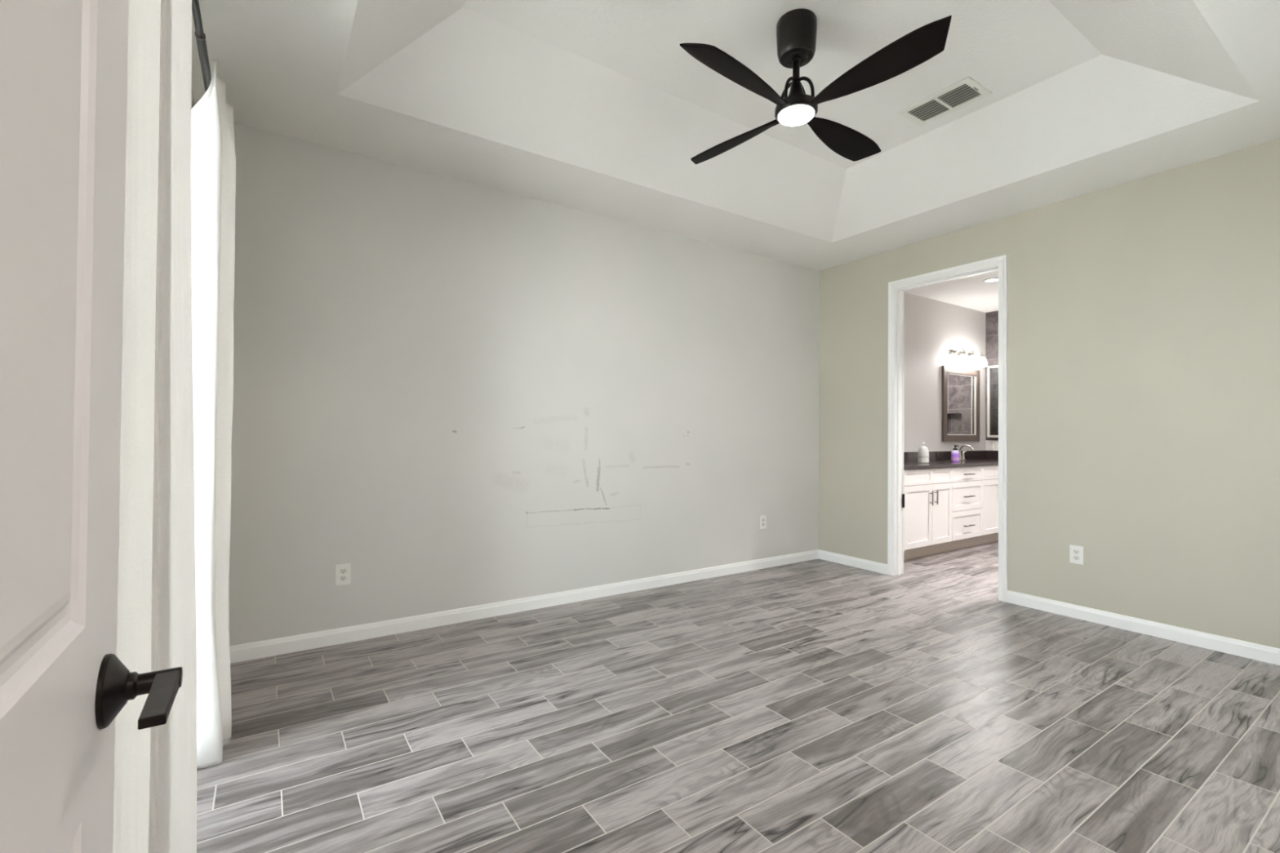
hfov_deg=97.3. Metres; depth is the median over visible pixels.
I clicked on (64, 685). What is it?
door
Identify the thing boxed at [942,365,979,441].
vanity mirror
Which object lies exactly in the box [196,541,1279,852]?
floor
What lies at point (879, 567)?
baseboard
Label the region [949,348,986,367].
vanity light
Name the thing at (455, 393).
wall
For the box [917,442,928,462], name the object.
soap bottle
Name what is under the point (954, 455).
bottle
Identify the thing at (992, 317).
tile
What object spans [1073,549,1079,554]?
receptacle
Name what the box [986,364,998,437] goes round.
frame
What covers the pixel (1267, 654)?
baseboard
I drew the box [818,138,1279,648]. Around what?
wall
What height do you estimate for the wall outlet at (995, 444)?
0.117 m
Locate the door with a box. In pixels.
[0,0,182,852]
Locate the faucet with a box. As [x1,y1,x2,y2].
[959,444,973,460]
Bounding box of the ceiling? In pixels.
[191,0,1279,312]
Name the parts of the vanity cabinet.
panel, drawer, cabinet door, drawer, cabinet door, drawer, drawer, drawer, drawer, cabinet door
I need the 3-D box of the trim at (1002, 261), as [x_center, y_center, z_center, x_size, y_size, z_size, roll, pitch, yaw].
[2.408,0.013,4.419,0.152,2.466,0.913,1,-1,-34]
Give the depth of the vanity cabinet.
5.58 m
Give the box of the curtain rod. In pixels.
[191,0,211,92]
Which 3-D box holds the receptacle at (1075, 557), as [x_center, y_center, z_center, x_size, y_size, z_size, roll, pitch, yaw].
[2.826,0.850,3.651,0.004,0.025,0.034,1,-1,-34]
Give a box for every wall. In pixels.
[191,92,195,108]
[229,122,986,645]
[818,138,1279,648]
[985,440,998,450]
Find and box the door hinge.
[902,493,904,507]
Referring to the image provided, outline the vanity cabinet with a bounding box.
[903,465,998,560]
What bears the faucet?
on the countertop
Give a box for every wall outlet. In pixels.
[335,563,351,586]
[760,515,766,528]
[992,440,998,450]
[1069,544,1083,564]
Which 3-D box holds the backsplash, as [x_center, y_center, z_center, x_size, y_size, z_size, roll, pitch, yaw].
[3.233,0.333,6.367,2.767,0.098,0.020,1,-1,-34]
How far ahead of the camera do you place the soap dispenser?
6.09 m
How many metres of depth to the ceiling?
2.92 m
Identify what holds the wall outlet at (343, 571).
attached to the wall at (455, 393)
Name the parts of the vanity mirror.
glass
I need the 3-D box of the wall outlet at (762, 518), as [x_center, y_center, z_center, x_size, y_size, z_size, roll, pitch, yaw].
[1.080,0.839,4.943,0.075,0.117,0.009,1,-1,-34]
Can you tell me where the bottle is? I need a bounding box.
[951,452,959,462]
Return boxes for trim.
[887,254,1007,602]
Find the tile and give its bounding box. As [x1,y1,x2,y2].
[985,311,998,439]
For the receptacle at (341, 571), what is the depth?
3.12 m
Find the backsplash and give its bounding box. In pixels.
[903,450,986,461]
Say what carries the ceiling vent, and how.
in the ceiling
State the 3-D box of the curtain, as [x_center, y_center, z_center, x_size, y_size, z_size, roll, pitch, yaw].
[-1.682,-0.053,2.202,0.178,2.474,0.594,1,-1,-34]
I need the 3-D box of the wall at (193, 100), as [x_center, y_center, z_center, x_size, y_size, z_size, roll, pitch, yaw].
[-1.236,-0.190,1.212,0.120,2.740,3.665,1,-1,-34]
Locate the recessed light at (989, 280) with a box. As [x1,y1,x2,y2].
[982,278,998,282]
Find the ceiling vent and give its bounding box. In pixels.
[897,76,992,126]
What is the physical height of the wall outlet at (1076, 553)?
0.117 m
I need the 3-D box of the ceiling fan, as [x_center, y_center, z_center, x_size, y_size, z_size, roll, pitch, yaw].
[0.711,-1.619,2.565,0.992,0.442,0.992,0,-1,8]
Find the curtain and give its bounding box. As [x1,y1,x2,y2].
[191,59,235,768]
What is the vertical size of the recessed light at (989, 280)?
0.007 m
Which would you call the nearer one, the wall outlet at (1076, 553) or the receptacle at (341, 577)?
the receptacle at (341, 577)
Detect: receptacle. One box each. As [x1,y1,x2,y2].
[339,568,346,573]
[339,575,346,580]
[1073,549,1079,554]
[1073,555,1079,559]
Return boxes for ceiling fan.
[680,8,951,164]
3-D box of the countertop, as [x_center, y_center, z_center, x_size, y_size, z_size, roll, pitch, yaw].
[3.391,0.349,6.130,2.767,0.132,0.589,1,-1,-34]
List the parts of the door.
handle lever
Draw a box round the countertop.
[903,450,998,470]
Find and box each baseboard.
[229,549,818,663]
[818,549,887,574]
[1006,590,1279,665]
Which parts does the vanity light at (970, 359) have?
arm, plate, lamp shade, lamp shade, lamp shade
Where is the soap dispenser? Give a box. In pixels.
[951,444,959,462]
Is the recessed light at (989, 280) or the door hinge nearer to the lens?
the door hinge
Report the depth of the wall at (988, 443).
7.11 m

